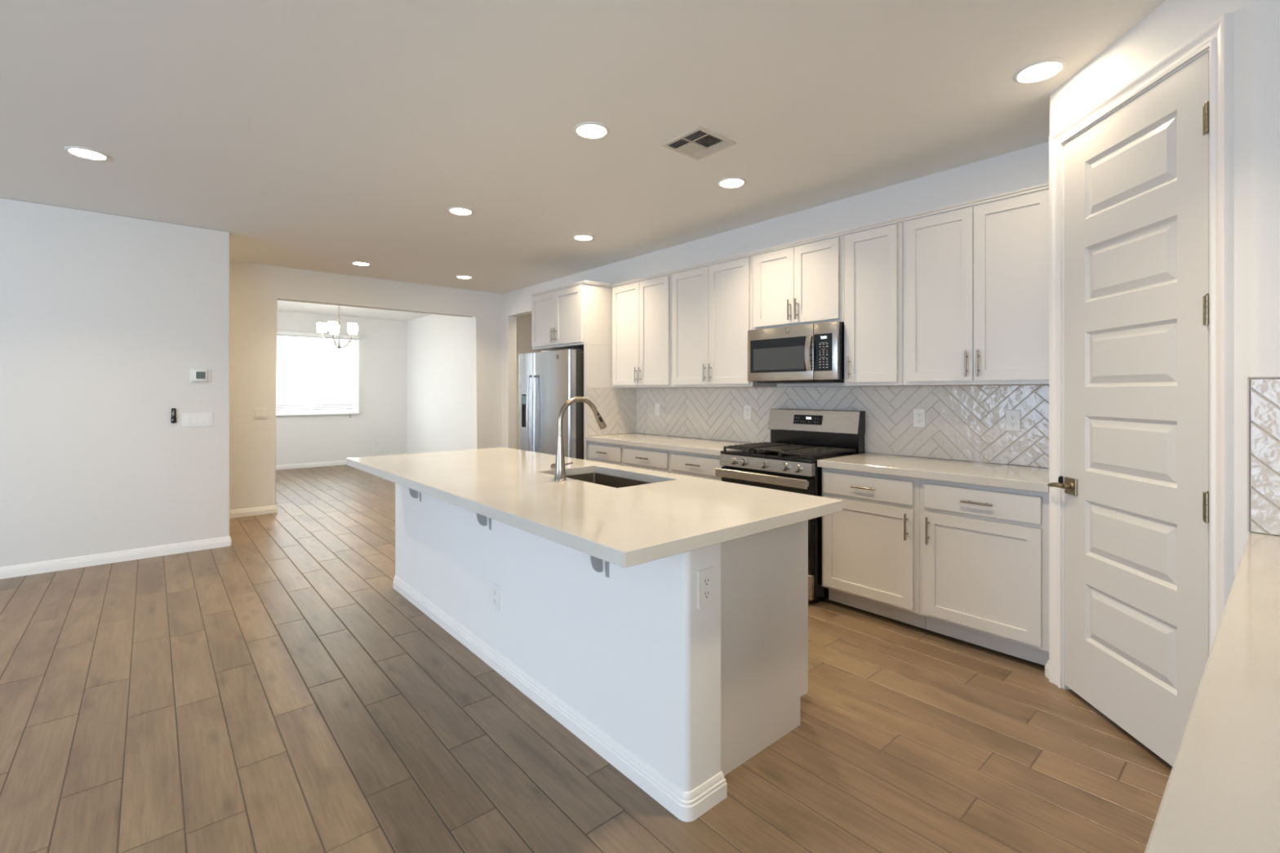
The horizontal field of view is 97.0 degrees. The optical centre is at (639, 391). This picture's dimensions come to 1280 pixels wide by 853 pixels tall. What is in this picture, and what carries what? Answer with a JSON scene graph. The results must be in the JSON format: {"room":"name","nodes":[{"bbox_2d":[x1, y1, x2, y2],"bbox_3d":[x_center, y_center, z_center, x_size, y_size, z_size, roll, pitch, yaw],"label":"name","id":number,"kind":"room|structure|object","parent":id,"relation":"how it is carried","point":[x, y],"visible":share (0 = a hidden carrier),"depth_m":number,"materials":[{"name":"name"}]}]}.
{"room":"kitchen","nodes":[
{"label":"kitchen","id":0,"kind":"room"},
{"bbox_2d":[0,197,229,567],"bbox_3d":[-5.696,-0.028,3.166,5.522,2.730,0.125,0,0,-41],"label":"wall","id":1,"kind":"structure","parent":0,"point":[105,319],"depth_m":4.42,"materials":[{"name":"white paint"}]},
{"bbox_2d":[0,535,231,579],"bbox_3d":[-5.690,1.295,3.170,5.536,0.084,0.153,0,0,-41],"label":"baseboard","id":2,"kind":"structure","parent":1,"relation":"attached to","point":[15,571],"depth_m":4.42,"materials":[{"name":"white paint"}]},
{"bbox_2d":[170,408,176,422],"bbox_3d":[-3.844,0.196,4.669,0.036,0.122,0.022,0,0,-41],"label":"remote","id":3,"kind":"object","parent":1,"relation":"attached to","point":[173,419],"visible":1,"depth_m":4.66,"materials":[{"name":"black plastic"}]},
{"bbox_2d":[181,412,213,426],"bbox_3d":[-3.730,0.233,4.773,0.206,0.116,0.012,0,0,-41],"label":"light switch","id":4,"kind":"object","parent":1,"relation":"attached to","point":[188,420],"visible":1,"depth_m":4.77,"materials":[{"name":"white plastic"}]},
{"bbox_2d":[190,368,210,382],"bbox_3d":[-3.707,-0.139,4.782,0.137,0.111,0.031,0,0,-41],"label":"thermostat","id":5,"kind":"object","parent":1,"relation":"attached to","point":[196,375],"visible":1,"depth_m":4.77,"materials":[{"name":"white plastic"}]},
{"bbox_2d":[275,311,407,465],"bbox_3d":[-6.218,-0.028,9.810,4.520,2.730,0.140,0,0,-41],"label":"wall","id":6,"kind":"structure","parent":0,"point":[382,417],"depth_m":10.62,"materials":[{"name":"white paint"}]},
{"bbox_2d":[287,413,341,414],"bbox_3d":[-5.825,0.391,10.077,1.505,0.022,0.070,0,0,-41],"label":"window sill","id":7,"kind":"structure","parent":6,"relation":"attached to","point":[324,413],"depth_m":10.06,"materials":[{"name":"white paint"}]},
{"bbox_2d":[275,335,356,413],"bbox_3d":[-5.917,-0.311,10.183,1.505,1.425,0.070,0,0,-41],"label":"window","id":8,"kind":"structure","parent":6,"relation":"attached to","point":[277,335],"depth_m":10.28,"materials":[{"name":"white plastic"}]},
{"bbox_2d":[275,330,359,417],"bbox_3d":[-5.789,-0.283,10.032,1.520,1.521,0.077,0,0,-41],"label":"window blind","id":9,"kind":"object","parent":6,"relation":"attached to","point":[278,332],"visible":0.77,"depth_m":10.07,"materials":[{"name":"white"}]},
{"bbox_2d":[374,441,378,448],"bbox_3d":[-5.000,1.002,10.765,0.075,0.120,0.008,0,0,-41],"label":"outlet","id":10,"kind":"object","parent":6,"relation":"attached to","point":[376,443],"visible":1,"depth_m":10.76,"materials":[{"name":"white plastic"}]},
{"bbox_2d":[229,260,502,510],"bbox_3d":[-4.650,-0.028,5.833,6.993,2.730,0.145,0,0,-41],"label":"wall","id":11,"kind":"structure","parent":0,"point":[255,290],"depth_m":6.26,"materials":[{"name":"white paint"}]},
{"bbox_2d":[254,408,267,418],"bbox_3d":[-4.132,0.235,6.177,0.120,0.116,0.012,0,0,-41],"label":"light switch","id":12,"kind":"object","parent":11,"relation":"attached to","point":[260,413],"visible":1,"depth_m":6.18,"materials":[{"name":"white plastic"}]},
{"bbox_2d":[229,460,346,518],"bbox_3d":[-5.862,1.295,7.348,6.900,0.084,4.051,0,0,-41],"label":"baseboard","id":13,"kind":"structure","parent":11,"relation":"attached to","point":[273,508],"depth_m":6.25,"materials":[{"name":"white paint"}]},
{"bbox_2d":[516,313,541,449],"bbox_3d":[-0.992,-0.028,8.131,1.307,2.730,3.000,0,0,-41],"label":"wall","id":14,"kind":"structure","parent":0,"point":[523,322],"depth_m":9.18,"materials":[{"name":"white paint"}]},
{"bbox_2d":[0,0,1166,320],"bbox_3d":[-2.197,-1.453,2.695,10.500,0.120,16.250,0,0,-41],"label":"ceiling","id":15,"kind":"structure","parent":0,"point":[320,135],"depth_m":2.85,"materials":[{"name":"white paint"}]},
{"bbox_2d":[64,146,110,160],"bbox_3d":[-3.221,-1.389,3.303,0.191,0.008,0.191,0,0,-41],"label":"recessed light","id":16,"kind":"object","parent":15,"relation":"in","point":[86,153],"visible":1,"depth_m":3.29,"materials":[{"name":"white plastic"}]},
{"bbox_2d":[316,305,357,349],"bbox_3d":[-4.537,-1.020,8.528,0.560,0.747,0.543,0,0,-41],"label":"chandelier","id":17,"kind":"object","parent":15,"relation":"hanging from","point":[333,326],"visible":0.89,"depth_m":8.41,"materials":[{"name":"silver metal"}]},
{"bbox_2d":[351,261,370,266],"bbox_3d":[-3.020,-1.389,6.134,0.191,0.008,0.191,0,0,-41],"label":"recessed light","id":18,"kind":"object","parent":15,"relation":"in","point":[357,263],"visible":1,"depth_m":6.11,"materials":[{"name":"beige plastic"}]},
{"bbox_2d":[447,206,473,215],"bbox_3d":[-1.379,-1.389,4.355,0.191,0.008,0.191,0,0,-41],"label":"recessed light","id":19,"kind":"object","parent":15,"relation":"in","point":[460,211],"visible":1,"depth_m":4.34,"materials":[{"name":"beige plastic"}]},
{"bbox_2d":[455,275,472,279],"bbox_3d":[-2.126,-1.389,6.848,0.191,0.008,0.191,0,0,-41],"label":"recessed light","id":20,"kind":"object","parent":15,"relation":"in","point":[465,277],"visible":1,"depth_m":6.84,"materials":[{"name":"beige plastic"}]},
{"bbox_2d":[573,234,594,240],"bbox_3d":[-0.509,-1.389,5.100,0.191,0.008,0.191,0,0,-41],"label":"recessed light","id":21,"kind":"object","parent":15,"relation":"in","point":[579,237],"visible":1,"depth_m":5.08,"materials":[{"name":"beige plastic"}]},
{"bbox_2d":[573,121,609,138],"bbox_3d":[-0.257,-1.389,3.014,0.191,0.008,0.191,0,0,-41],"label":"recessed light","id":22,"kind":"object","parent":15,"relation":"in","point":[588,130],"visible":1,"depth_m":3.00,"materials":[{"name":"beige plastic"}]},
{"bbox_2d":[661,126,736,159],"bbox_3d":[0.329,-1.388,3.178,0.303,0.010,0.298,0,0,-41],"label":"ceiling vent","id":23,"kind":"object","parent":15,"relation":"in","point":[699,143],"visible":1,"depth_m":3.17,"materials":[{"name":"white metal"}]},
{"bbox_2d":[717,177,746,188],"bbox_3d":[0.610,-1.389,3.764,0.191,0.008,0.191,0,0,-41],"label":"recessed light","id":24,"kind":"object","parent":15,"relation":"in","point":[728,182],"visible":1,"depth_m":3.75,"materials":[{"name":"beige plastic"}]},
{"bbox_2d":[1012,57,1066,84],"bbox_3d":[1.732,-1.389,2.458,0.191,0.008,0.191,0,0,-41],"label":"recessed light","id":25,"kind":"object","parent":15,"relation":"in","point":[1041,70],"visible":1,"depth_m":2.45,"materials":[{"name":"beige plastic"}]},
{"bbox_2d":[0,464,1172,852],"bbox_3d":[-2.212,1.397,2.681,10.672,0.120,16.250,0,0,-41],"label":"floor","id":26,"kind":"structure","parent":0,"point":[274,690],"depth_m":2.21,"materials":[{"name":"brown wood"}]},
{"bbox_2d":[519,348,583,459],"bbox_3d":[-0.726,0.453,5.968,0.844,1.728,0.984,0,0,-41],"label":"refrigerator","id":27,"kind":"object","parent":26,"relation":"on","point":[548,380],"visible":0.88,"depth_m":5.61,"materials":[{"name":"grey metal"}]},
{"bbox_2d":[530,280,613,460],"bbox_3d":[-0.626,0.136,5.984,0.680,2.401,1.031,0,0,-41],"label":"tall cabinet","id":28,"kind":"object","parent":26,"relation":"on","point":[577,315],"visible":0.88,"depth_m":5.57,"materials":[{"name":"grey paint"}]},
{"bbox_2d":[393,483,808,822],"bbox_3d":[-0.564,0.902,2.999,1.100,0.870,2.824,0,0,-41],"label":"kitchen island","id":29,"kind":"object","parent":26,"relation":"on","point":[676,695],"visible":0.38,"depth_m":2.13,"materials":[{"name":"white paint"}]},
{"bbox_2d":[491,582,499,611],"bbox_3d":[-0.698,0.990,2.736,0.008,0.120,0.075,0,0,-41],"label":"outlet","id":30,"kind":"object","parent":29,"relation":"attached to","point":[495,588],"visible":1,"depth_m":2.73,"materials":[{"name":"white plastic"}]},
{"bbox_2d":[346,447,842,568],"bbox_3d":[-0.543,0.444,2.920,1.103,0.043,2.813,0,0,-41],"label":"island countertop","id":31,"kind":"structure","parent":29,"relation":"on","point":[672,514],"depth_m":2.22,"materials":[{"name":"white stone"}]},
{"bbox_2d":[550,396,606,480],"bbox_3d":[-0.303,0.223,2.829,0.308,0.401,0.094,0,0,-41],"label":"faucet","id":32,"kind":"object","parent":31,"relation":"on","point":[559,468],"visible":1,"depth_m":2.73,"materials":[{"name":"silver metal"}]},
{"bbox_2d":[565,472,649,488],"bbox_3d":[-0.181,0.571,2.878,0.432,0.208,0.740,0,0,-41],"label":"sink","id":33,"kind":"object","parent":31,"relation":"in","point":[597,478],"visible":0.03,"depth_m":3.17,"materials":[{"name":"silver metal"}]},
{"bbox_2d":[697,566,714,608],"bbox_3d":[0.212,0.628,1.817,0.075,0.120,0.008,0,0,-41],"label":"outlet","id":34,"kind":"object","parent":29,"relation":"attached to","point":[705,577],"visible":1,"depth_m":1.81,"materials":[{"name":"white plastic"}]},
{"bbox_2d":[702,589,710,599],"bbox_3d":[0.213,0.648,1.815,0.033,0.029,0.002,0,0,-41],"label":"receptacle","id":35,"kind":"object","parent":34,"relation":"attached to","point":[706,593],"depth_m":1.81,"materials":[{"name":"grey plastic"}]},
{"bbox_2d":[702,577,710,586],"bbox_3d":[0.213,0.607,1.815,0.033,0.029,0.002,0,0,-41],"label":"receptacle","id":36,"kind":"object","parent":34,"relation":"attached to","point":[706,580],"depth_m":1.81,"materials":[{"name":"grey plastic"}]},
{"bbox_2d":[588,441,623,466],"bbox_3d":[-0.115,0.894,5.417,0.653,0.854,0.527,0,0,-41],"label":"base cabinet","id":37,"kind":"object","parent":26,"relation":"on","point":[608,453],"visible":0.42,"depth_m":5.20,"materials":[{"name":"grey paint"}]},
{"bbox_2d":[623,444,671,473],"bbox_3d":[0.256,0.894,4.989,0.653,0.854,0.601,0,0,-41],"label":"base cabinet","id":38,"kind":"object","parent":26,"relation":"on","point":[645,458],"visible":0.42,"depth_m":4.76,"materials":[{"name":"grey paint"}]},
{"bbox_2d":[671,450,724,480],"bbox_3d":[0.643,0.894,4.540,0.653,0.854,0.582,0,0,-41],"label":"base cabinet","id":39,"kind":"object","parent":26,"relation":"on","point":[686,464],"visible":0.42,"depth_m":4.35,"materials":[{"name":"grey paint"}]},
{"bbox_2d":[584,433,751,455],"bbox_3d":[0.280,0.444,4.967,0.644,0.043,1.726,0,0,-41],"label":"countertop","id":40,"kind":"structure","parent":39,"relation":"on","point":[700,446],"depth_m":4.80,"materials":[{"name":"white stone"}]},
{"bbox_2d":[715,408,865,602],"bbox_3d":[1.055,0.735,3.991,0.734,1.204,0.747,0,0,-41],"label":"gas range","id":41,"kind":"object","parent":26,"relation":"on","point":[800,437],"visible":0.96,"depth_m":3.89,"materials":[{"name":"silver metal"}]},
{"bbox_2d":[720,441,857,463],"bbox_3d":[1.040,0.414,3.976,0.586,0.060,0.744,0,0,-41],"label":"cooktop","id":42,"kind":"object","parent":41,"relation":"in","point":[777,452],"depth_m":3.88,"materials":[{"name":"black metal"}]},
{"bbox_2d":[822,467,925,629],"bbox_3d":[1.540,0.894,3.503,0.653,0.854,0.595,0,0,-41],"label":"base cabinet","id":43,"kind":"object","parent":26,"relation":"on","point":[871,547],"visible":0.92,"depth_m":3.29,"materials":[{"name":"grey paint"}]},
{"bbox_2d":[920,478,1048,666],"bbox_3d":[1.929,0.894,3.052,0.653,0.854,0.593,0,0,-41],"label":"base cabinet","id":44,"kind":"object","parent":26,"relation":"on","point":[984,549],"visible":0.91,"depth_m":2.84,"materials":[{"name":"grey paint"}]},
{"bbox_2d":[817,453,1048,493],"bbox_3d":[1.738,0.444,3.281,0.644,0.043,1.200,0,0,-41],"label":"countertop","id":45,"kind":"structure","parent":44,"relation":"on","point":[990,474],"depth_m":3.15,"materials":[{"name":"white stone"}]},
{"bbox_3d":[1.306,0.902,0.816,1.983,0.870,0.674,0,0,-41],"label":"base cabinet","id":46,"kind":"object","parent":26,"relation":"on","visible":0},
{"bbox_2d":[1144,532,1279,852],"bbox_3d":[1.298,0.444,0.803,2.014,0.043,0.665,0,0,-41],"label":"countertop","id":47,"kind":"structure","parent":46,"relation":"on","point":[1221,794],"depth_m":0.69,"materials":[{"name":"white stone"}]},
{"bbox_2d":[407,142,1048,460],"bbox_3d":[-1.004,-0.028,7.075,0.167,2.730,10.818,0,0,-41],"label":"wall","id":48,"kind":"structure","parent":0,"point":[1027,167],"depth_m":5.70,"materials":[{"name":"white paint"}]},
{"bbox_2d":[587,386,635,435],"bbox_3d":[-0.271,0.189,5.623,0.599,0.467,0.011,0,0,-41],"label":"tile backsplash","id":49,"kind":"structure","parent":48,"relation":"attached to","point":[616,406],"depth_m":5.62,"materials":[{"name":"grey tile"}]},
{"bbox_2d":[611,271,672,387],"bbox_3d":[0.098,-0.553,5.393,0.363,1.023,0.843,0,0,-41],"label":"upper cabinet","id":50,"kind":"object","parent":48,"relation":"attached to","point":[642,307],"visible":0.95,"depth_m":5.25,"materials":[{"name":"grey paint"}]},
{"bbox_2d":[670,252,776,387],"bbox_3d":[0.664,-0.553,4.738,0.363,1.023,0.888,0,0,-41],"label":"upper cabinet","id":51,"kind":"object","parent":48,"relation":"attached to","point":[712,301],"visible":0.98,"depth_m":4.60,"materials":[{"name":"grey paint"}]},
{"bbox_2d":[751,231,844,329],"bbox_3d":[1.200,-0.766,4.118,0.363,0.597,0.751,0,0,-41],"label":"upper cabinet","id":52,"kind":"object","parent":48,"relation":"attached to","point":[800,282],"visible":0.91,"depth_m":3.98,"materials":[{"name":"grey paint"}]},
{"bbox_2d":[747,320,844,383],"bbox_3d":[1.172,-0.265,4.091,0.418,0.400,0.738,0,0,-41],"label":"microwave","id":53,"kind":"object","parent":52,"relation":"attached to","point":[814,353],"visible":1,"depth_m":3.94,"materials":[{"name":"silver metal"}]},
{"bbox_2d":[635,384,1048,467],"bbox_3d":[1.163,0.191,4.431,0.011,0.463,3.680,0,0,-41],"label":"tile backsplash","id":54,"kind":"structure","parent":48,"relation":"attached to","point":[965,423],"depth_m":3.79,"materials":[{"name":"grey tile"}]},
{"bbox_2d":[654,403,660,415],"bbox_3d":[0.171,0.169,5.560,0.012,0.116,0.074,0,0,-41],"label":"light switch","id":55,"kind":"object","parent":54,"relation":"attached to","point":[657,406],"visible":1,"depth_m":5.56,"materials":[{"name":"white plastic"}]},
{"bbox_2d":[744,404,751,419],"bbox_3d":[0.898,0.170,4.723,0.008,0.120,0.075,0,0,-41],"label":"outlet","id":56,"kind":"object","parent":54,"relation":"attached to","point":[748,408],"visible":1,"depth_m":4.72,"materials":[{"name":"white plastic"}]},
{"bbox_2d":[913,408,925,427],"bbox_3d":[1.809,0.168,3.669,0.008,0.120,0.075,0,0,-41],"label":"outlet","id":57,"kind":"object","parent":54,"relation":"attached to","point":[919,415],"visible":1,"depth_m":3.66,"materials":[{"name":"white plastic"}]},
{"bbox_2d":[1005,409,1020,431],"bbox_3d":[2.153,0.166,3.270,0.008,0.120,0.075,0,0,-41],"label":"outlet","id":58,"kind":"object","parent":54,"relation":"attached to","point":[1012,417],"visible":1,"depth_m":3.27,"materials":[{"name":"white plastic"}]},
{"bbox_2d":[1009,422,1016,426],"bbox_3d":[2.151,0.186,3.268,0.002,0.029,0.033,0,0,-41],"label":"receptacle","id":59,"kind":"object","parent":58,"relation":"attached to","point":[1011,424],"depth_m":3.27,"materials":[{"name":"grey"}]},
{"bbox_2d":[1009,414,1016,419],"bbox_3d":[2.151,0.145,3.268,0.002,0.029,0.033,0,0,-41],"label":"receptacle","id":60,"kind":"object","parent":58,"relation":"attached to","point":[1011,416],"depth_m":3.27,"materials":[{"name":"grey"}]},
{"bbox_2d":[842,217,915,386],"bbox_3d":[1.573,-0.553,3.687,0.363,1.023,0.388,0,0,-41],"label":"upper cabinet","id":61,"kind":"object","parent":48,"relation":"attached to","point":[873,252],"visible":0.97,"depth_m":3.58,"materials":[{"name":"grey paint"}]},
{"bbox_2d":[901,182,1048,385],"bbox_3d":[1.967,-0.553,3.230,0.363,1.023,0.819,0,0,-41],"label":"upper cabinet","id":62,"kind":"object","parent":48,"relation":"attached to","point":[975,273],"visible":0.88,"depth_m":3.12,"materials":[{"name":"grey paint"}]},
{"bbox_2d":[1049,0,1214,135],"bbox_3d":[1.950,-0.028,2.237,0.124,2.730,0.821,0,0,4],"label":"wall","id":63,"kind":"structure","parent":0,"point":[1171,24],"depth_m":2.18,"materials":[{"name":"white paint"}]},
{"bbox_2d":[1044,659,1048,679],"bbox_3d":[1.968,1.295,2.640,0.128,0.084,0.044,0,0,4],"label":"baseboard","id":64,"kind":"structure","parent":63,"relation":"attached to","point":[1046,667],"depth_m":2.65,"materials":[{"name":"white paint"}]},
{"bbox_2d":[1048,12,1234,689],"bbox_3d":[1.931,0.075,2.190,0.145,2.523,0.853,0,0,4],"label":"door frame","id":65,"kind":"structure","parent":63,"relation":"in","point":[1217,37],"depth_m":1.83,"materials":[{"name":"white paint"}]},
{"bbox_2d":[1047,50,1208,766],"bbox_3d":[1.885,0.100,2.199,0.096,2.424,0.748,0,0,1],"label":"door","id":66,"kind":"structure","parent":65,"relation":"attached to","point":[1135,486],"depth_m":2.12,"materials":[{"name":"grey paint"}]},
{"bbox_2d":[1214,0,1279,577],"bbox_3d":[2.143,-0.028,1.502,0.177,2.730,0.871,0,0,-41],"label":"wall","id":67,"kind":"structure","parent":0,"point":[1256,22],"depth_m":1.71,"materials":[{"name":"white paint"}]},
{"bbox_2d":[1247,376,1279,535],"bbox_3d":[2.050,0.189,1.464,0.012,0.467,0.654,0,0,-41],"label":"tile backsplash","id":68,"kind":"structure","parent":67,"relation":"attached to","point":[1263,394],"depth_m":1.68,"materials":[{"name":"grey tile"}]},
{"label":"outside","id":69,"kind":"structure","parent":0,"visible":0},
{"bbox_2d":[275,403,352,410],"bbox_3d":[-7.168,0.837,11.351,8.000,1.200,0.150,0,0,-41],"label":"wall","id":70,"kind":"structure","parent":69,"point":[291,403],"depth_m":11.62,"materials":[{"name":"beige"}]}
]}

